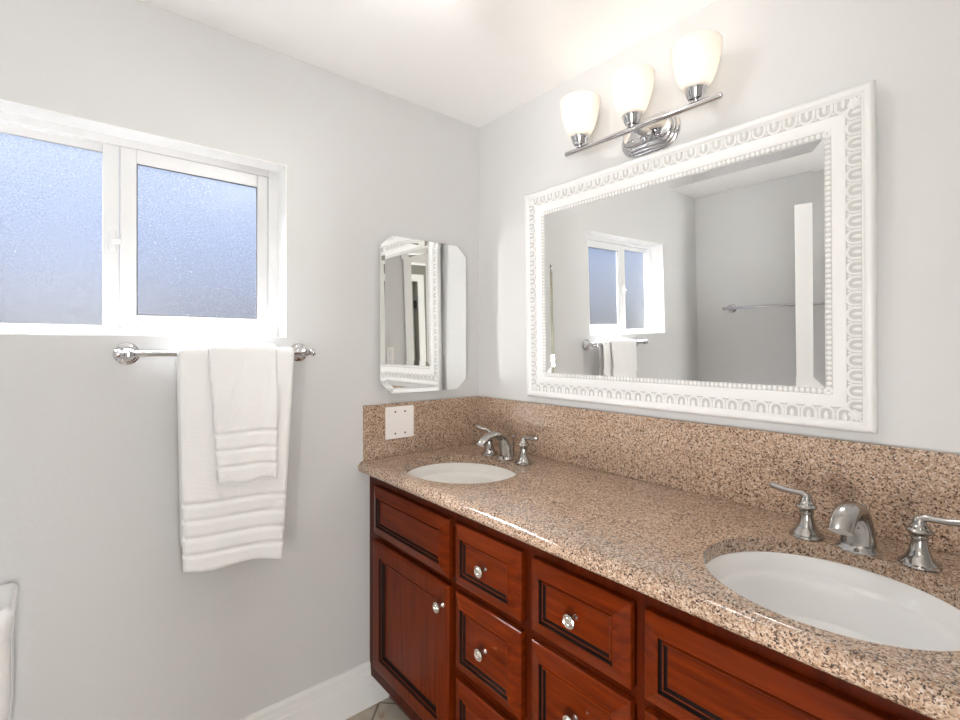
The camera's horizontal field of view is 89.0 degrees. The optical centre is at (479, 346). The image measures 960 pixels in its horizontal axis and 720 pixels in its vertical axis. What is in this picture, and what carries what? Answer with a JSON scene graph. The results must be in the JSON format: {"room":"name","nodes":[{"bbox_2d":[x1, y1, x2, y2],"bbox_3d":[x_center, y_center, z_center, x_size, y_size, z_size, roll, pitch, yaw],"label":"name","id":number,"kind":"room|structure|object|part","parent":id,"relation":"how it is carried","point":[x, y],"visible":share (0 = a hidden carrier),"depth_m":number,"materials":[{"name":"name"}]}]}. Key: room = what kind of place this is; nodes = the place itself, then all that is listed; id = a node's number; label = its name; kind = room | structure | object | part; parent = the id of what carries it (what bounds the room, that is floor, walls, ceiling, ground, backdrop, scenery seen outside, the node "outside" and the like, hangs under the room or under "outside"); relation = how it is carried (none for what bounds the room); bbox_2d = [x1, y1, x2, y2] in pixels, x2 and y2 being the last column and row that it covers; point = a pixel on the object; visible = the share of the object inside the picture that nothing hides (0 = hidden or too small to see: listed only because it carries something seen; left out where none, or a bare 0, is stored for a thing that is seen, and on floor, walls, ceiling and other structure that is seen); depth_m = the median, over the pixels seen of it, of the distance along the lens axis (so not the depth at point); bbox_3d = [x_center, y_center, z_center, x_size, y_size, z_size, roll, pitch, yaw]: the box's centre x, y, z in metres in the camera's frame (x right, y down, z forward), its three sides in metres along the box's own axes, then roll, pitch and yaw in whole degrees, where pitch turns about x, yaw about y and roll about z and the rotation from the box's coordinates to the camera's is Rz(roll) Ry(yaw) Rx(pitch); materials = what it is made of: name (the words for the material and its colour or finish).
{"room":"bathroom","nodes":[
{"label":"bathroom","id":0,"kind":"room"},
{"bbox_2d":[0,0,478,719],"bbox_3d":[-1.911,0.178,0.593,5.120,2.248,0.120,0,0,-40],"label":"wall","id":1,"kind":"structure","parent":0,"point":[110,624],"depth_m":1.43,"materials":[{"name":"grey paint"}]},
{"bbox_2d":[0,99,286,337],"bbox_3d":[-0.960,-0.307,1.389,0.765,0.560,0.118,0,0,-40],"label":"window","id":2,"kind":"structure","parent":1,"relation":"in","point":[105,228],"depth_m":1.39,"materials":[{"name":"white"}]},
{"bbox_3d":[-1.158,-0.300,1.284,0.266,0.490,0.005,0,0,-40],"label":"fixed pane","id":3,"kind":"part","parent":2,"relation":"part of","materials":[{"name":"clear glass"}]},
{"bbox_3d":[-0.865,-0.307,1.508,0.397,0.511,0.019,0,0,-40],"label":"sliding sash","id":4,"kind":"part","parent":2,"relation":"part of","materials":[{"name":"glass"}]},
{"bbox_3d":[-0.863,-0.306,1.509,0.330,0.437,0.005,0,0,-40],"label":"sash pane","id":5,"kind":"part","parent":2,"relation":"part of","materials":[{"name":"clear glass"}]},
{"bbox_2d":[113,343,315,364],"bbox_3d":[-0.751,0.021,1.435,0.528,0.061,0.080,0,0,-40],"label":"towel bar","id":6,"kind":"object","parent":1,"relation":"attached to","point":[123,353],"visible":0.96,"depth_m":1.31,"materials":[{"name":"silver metal"}]},
{"bbox_3d":[-0.928,0.021,1.286,0.064,0.061,0.080,0,0,-40],"label":"post","id":7,"kind":"part","parent":6,"relation":"part of","materials":[{"name":"silver metal"}]},
{"bbox_3d":[-0.735,0.021,1.416,0.452,0.016,0.016,0,0,-40],"label":"rail","id":8,"kind":"part","parent":6,"relation":"part of","materials":[{"name":"silver metal"}]},
{"bbox_2d":[176,347,293,572],"bbox_3d":[-0.705,0.327,1.432,0.313,0.649,0.050,0,0,-40],"label":"bath towel","id":9,"kind":"object","parent":6,"relation":"hanging from","point":[222,525],"visible":0.72,"depth_m":1.38,"materials":[{"name":"white fabric"}]},
{"bbox_2d":[205,343,277,483],"bbox_3d":[-0.697,0.195,1.434,0.186,0.407,0.080,0,0,-40],"label":"hand towel","id":10,"kind":"object","parent":9,"relation":"hanging from","point":[243,377],"visible":0.98,"depth_m":1.41,"materials":[{"name":"white fabric"}]},
{"bbox_3d":[-0.574,0.021,1.584,0.064,0.061,0.080,0,0,-40],"label":"post","id":11,"kind":"part","parent":6,"relation":"part of","materials":[{"name":"silver metal"}]},
{"bbox_2d":[240,661,388,719],"bbox_3d":[-0.936,1.224,1.322,1.550,0.157,0.016,0,0,-40],"label":"baseboard","id":12,"kind":"structure","parent":1,"relation":"attached to","point":[344,695],"depth_m":1.68,"materials":[{"name":"white paint"}]},
{"bbox_2d":[379,235,465,393],"bbox_3d":[-0.219,-0.117,1.913,0.397,0.585,0.033,0,0,-40],"label":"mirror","id":13,"kind":"object","parent":1,"relation":"attached to","point":[422,284],"visible":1,"depth_m":1.89,"materials":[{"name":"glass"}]},
{"bbox_2d":[346,695,409,719],"bbox_3d":[-0.721,1.353,-0.824,5.120,0.100,3.820,0,0,-40],"label":"floor","id":14,"kind":"structure","parent":0,"point":[386,709],"depth_m":1.73,"materials":[{"name":"tile"}]},
{"bbox_2d":[0,583,18,719],"bbox_3d":[-1.084,0.932,0.757,0.501,0.740,0.663,0,0,-40],"label":"toilet","id":15,"kind":"object","parent":14,"relation":"on","point":[9,593],"visible":1,"depth_m":1.06,"materials":[{"name":"white ceramic"}]},
{"bbox_3d":[-1.241,0.774,0.949,0.480,0.278,0.160,0,0,-40],"label":"tank","id":16,"kind":"part","parent":15,"relation":"part of","materials":[{"name":"white ceramic"}]},
{"bbox_3d":[-1.240,0.599,0.943,0.501,0.072,0.179,0,0,-40],"label":"tank lid","id":17,"kind":"part","parent":15,"relation":"part of","materials":[{"name":"white ceramic"}]},
{"bbox_2d":[370,462,957,719],"bbox_3d":[0.309,0.878,1.296,0.569,0.848,1.653,0,0,-40],"label":"vanity cabinet","id":18,"kind":"object","parent":14,"relation":"on","point":[470,619],"visible":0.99,"depth_m":1.12,"materials":[{"name":"brown wood"}]},
{"bbox_3d":[-0.227,0.904,1.552,0.024,0.452,0.446,0,0,-40],"label":"door","id":19,"kind":"part","parent":18,"relation":"part of","materials":[{"name":"brown wood"}]},
{"bbox_3d":[-0.116,0.737,1.382,0.027,0.031,0.031,0,0,-40],"label":"knob","id":20,"kind":"part","parent":18,"relation":"part of","materials":[{"name":"silver metal"}]},
{"bbox_3d":[0.003,0.785,1.248,0.027,0.031,0.031,0,0,-40],"label":"knob","id":21,"kind":"part","parent":18,"relation":"part of","materials":[{"name":"silver metal"}]},
{"bbox_3d":[0.003,0.574,1.248,0.027,0.031,0.031,0,0,-40],"label":"knob","id":22,"kind":"part","parent":18,"relation":"part of","materials":[{"name":"silver metal"}]},
{"bbox_3d":[0.016,1.026,1.260,0.027,0.210,0.257,0,0,-40],"label":"drawer","id":23,"kind":"part","parent":18,"relation":"part of","materials":[{"name":"brown wood"}]},
{"bbox_3d":[0.016,0.785,1.260,0.027,0.210,0.257,0,0,-40],"label":"drawer","id":24,"kind":"part","parent":18,"relation":"part of","materials":[{"name":"brown wood"}]},
{"bbox_3d":[0.016,0.574,1.260,0.027,0.167,0.257,0,0,-40],"label":"drawer","id":25,"kind":"part","parent":18,"relation":"part of","materials":[{"name":"brown wood"}]},
{"bbox_3d":[0.192,0.785,1.024,0.027,0.031,0.031,0,0,-40],"label":"knob","id":26,"kind":"part","parent":18,"relation":"part of","materials":[{"name":"silver metal"}]},
{"bbox_3d":[0.192,0.574,1.024,0.027,0.031,0.031,0,0,-40],"label":"knob","id":27,"kind":"part","parent":18,"relation":"part of","materials":[{"name":"silver metal"}]},
{"bbox_3d":[0.205,0.785,1.035,0.027,0.210,0.262,0,0,-40],"label":"drawer","id":28,"kind":"part","parent":18,"relation":"part of","materials":[{"name":"brown wood"}]},
{"bbox_3d":[0.205,0.574,1.035,0.027,0.167,0.262,0,0,-40],"label":"drawer","id":29,"kind":"part","parent":18,"relation":"part of","materials":[{"name":"brown wood"}]},
{"bbox_3d":[0.452,0.904,0.744,0.024,0.452,0.444,0,0,-40],"label":"door","id":30,"kind":"part","parent":18,"relation":"part of","materials":[{"name":"brown wood"}]},
{"bbox_2d":[358,443,959,719],"bbox_3d":[0.318,0.433,1.291,0.566,0.041,1.674,0,0,-40],"label":"countertop","id":31,"kind":"structure","parent":18,"relation":"on","point":[656,541],"depth_m":1.04,"materials":[{"name":"beige stone"}]},
{"bbox_2d":[363,396,477,460],"bbox_3d":[-0.215,0.313,1.928,0.532,0.198,0.014,0,0,-40],"label":"side splash","id":32,"kind":"object","parent":31,"relation":"on","point":[450,422],"visible":0.89,"depth_m":1.93,"materials":[{"name":"beige stone"}]},
{"bbox_2d":[385,405,413,439],"bbox_3d":[-0.302,0.286,1.841,0.122,0.121,0.007,0,0,-40],"label":"blank wall plate","id":33,"kind":"object","parent":32,"relation":"attached to","point":[399,420],"visible":1,"depth_m":1.84,"materials":[{"name":"white plastic"}]},
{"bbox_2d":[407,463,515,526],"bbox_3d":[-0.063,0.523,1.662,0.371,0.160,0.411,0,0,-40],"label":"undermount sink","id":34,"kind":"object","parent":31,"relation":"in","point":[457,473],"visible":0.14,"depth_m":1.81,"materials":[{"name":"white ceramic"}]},
{"bbox_2d":[476,425,537,464],"bbox_3d":[0.064,0.359,1.766,0.179,0.106,0.327,0,0,-40],"label":"widespread faucet","id":35,"kind":"object","parent":31,"relation":"on","point":[506,451],"visible":1,"depth_m":1.76,"materials":[{"name":"silver metal"}]},
{"bbox_3d":[0.013,0.320,1.888,0.075,0.025,0.014,0,0,45],"label":"lever","id":36,"kind":"part","parent":35,"relation":"part of","materials":[{"name":"silver metal"}]},
{"bbox_3d":[0.037,0.366,1.864,0.065,0.093,0.065,0,0,-40],"label":"handle","id":37,"kind":"part","parent":35,"relation":"part of","materials":[{"name":"silver metal"}]},
{"bbox_3d":[0.054,0.359,1.761,0.157,0.106,0.075,0,0,-40],"label":"spout","id":38,"kind":"part","parent":35,"relation":"part of","materials":[{"name":"silver metal"}]},
{"bbox_3d":[0.155,0.366,1.723,0.065,0.093,0.065,0,0,-40],"label":"handle","id":39,"kind":"part","parent":35,"relation":"part of","materials":[{"name":"silver metal"}]},
{"bbox_3d":[0.175,0.320,1.695,0.014,0.025,0.075,0,0,-35],"label":"lever","id":40,"kind":"part","parent":35,"relation":"part of","materials":[{"name":"silver metal"}]},
{"bbox_2d":[478,396,959,554],"bbox_3d":[0.529,0.313,1.469,0.014,0.198,1.674,0,0,-40],"label":"long splash","id":41,"kind":"object","parent":31,"relation":"on","point":[895,484],"visible":0.79,"depth_m":1.26,"materials":[{"name":"beige stone"}]},
{"bbox_2d":[705,551,959,650],"bbox_3d":[0.613,0.523,0.858,0.371,0.160,0.411,0,0,-40],"label":"undermount sink","id":42,"kind":"object","parent":31,"relation":"in","point":[834,597],"visible":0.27,"depth_m":0.97,"materials":[{"name":"white ceramic"}]},
{"bbox_2d":[769,482,959,571],"bbox_3d":[0.737,0.359,0.965,0.179,0.106,0.327,0,0,-40],"label":"widespread faucet","id":43,"kind":"object","parent":31,"relation":"on","point":[853,521],"visible":1,"depth_m":0.94,"materials":[{"name":"silver metal"}]},
{"bbox_3d":[0.686,0.320,1.086,0.075,0.025,0.014,0,0,45],"label":"lever","id":44,"kind":"part","parent":43,"relation":"part of","materials":[{"name":"silver metal"}]},
{"bbox_3d":[0.710,0.366,1.062,0.065,0.093,0.065,0,0,-40],"label":"handle","id":45,"kind":"part","parent":43,"relation":"part of","materials":[{"name":"silver metal"}]},
{"bbox_3d":[0.728,0.359,0.959,0.157,0.106,0.075,0,0,-40],"label":"spout","id":46,"kind":"part","parent":43,"relation":"part of","materials":[{"name":"silver metal"}]},
{"bbox_3d":[0.828,0.366,0.921,0.065,0.093,0.065,0,0,-40],"label":"handle","id":47,"kind":"part","parent":43,"relation":"part of","materials":[{"name":"silver metal"}]},
{"bbox_3d":[0.848,0.320,0.893,0.014,0.025,0.075,0,0,-35],"label":"lever","id":48,"kind":"part","parent":43,"relation":"part of","materials":[{"name":"silver metal"}]},
{"bbox_2d":[140,0,717,127],"bbox_3d":[-0.721,-0.996,-0.824,5.120,0.100,3.820,0,0,-40],"label":"ceiling","id":49,"kind":"structure","parent":0,"point":[472,62],"depth_m":1.49,"materials":[{"name":"white paint"}]},
{"bbox_2d":[479,0,959,453],"bbox_3d":[1.232,0.178,0.738,0.120,2.248,3.700,0,0,-40],"label":"wall","id":50,"kind":"structure","parent":0,"point":[777,55],"depth_m":1.13,"materials":[{"name":"grey paint"}]},
{"bbox_2d":[560,30,722,158],"bbox_3d":[0.459,-0.689,1.437,0.163,0.202,0.511,0,0,-40],"label":"vanity light","id":51,"kind":"object","parent":50,"relation":"attached to","point":[695,56],"visible":1,"depth_m":1.39,"materials":[{"name":"white glass"}]},
{"bbox_3d":[0.322,-0.729,1.573,0.127,0.120,0.127,0,0,-40],"label":"lamp shade","id":52,"kind":"part","parent":51,"relation":"part of","materials":[{"name":"white glass"}]},
{"bbox_3d":[0.444,-0.729,1.427,0.127,0.120,0.127,0,0,-40],"label":"lamp shade","id":53,"kind":"part","parent":51,"relation":"part of","materials":[{"name":"white glass"}]},
{"bbox_3d":[0.463,-0.637,1.466,0.066,0.044,0.078,0,0,-40],"label":"arm","id":54,"kind":"part","parent":51,"relation":"part of","materials":[{"name":"silver metal"}]},
{"bbox_3d":[0.510,-0.642,1.483,0.027,0.110,0.196,0,0,-40],"label":"plate","id":55,"kind":"part","parent":51,"relation":"part of","materials":[{"name":"silver metal"}]},
{"bbox_3d":[0.566,-0.729,1.282,0.127,0.120,0.127,0,0,-40],"label":"lamp shade","id":56,"kind":"part","parent":51,"relation":"part of","materials":[{"name":"white glass"}]},
{"bbox_2d":[524,80,876,433],"bbox_3d":[0.518,-0.191,1.458,0.044,0.763,1.053,0,0,-40],"label":"framed mirror","id":57,"kind":"object","parent":50,"relation":"attached to","point":[731,272],"visible":1,"depth_m":1.29,"materials":[{"name":"white paint"}]},
{"bbox_2d":[544,138,824,387],"bbox_3d":[0.519,-0.191,1.459,0.009,0.574,0.864,-1,1,-40],"label":"mirror glass","id":58,"kind":"object","parent":57,"relation":"attached to","point":[712,275],"depth_m":1.35,"materials":[{"name":"silver"}]},
{"bbox_3d":[0.516,-0.191,1.456,0.007,0.608,0.898,-1,1,-40],"label":"bead trim","id":59,"kind":"part","parent":57,"relation":"part of","materials":[{"name":"white wood"}]}
]}

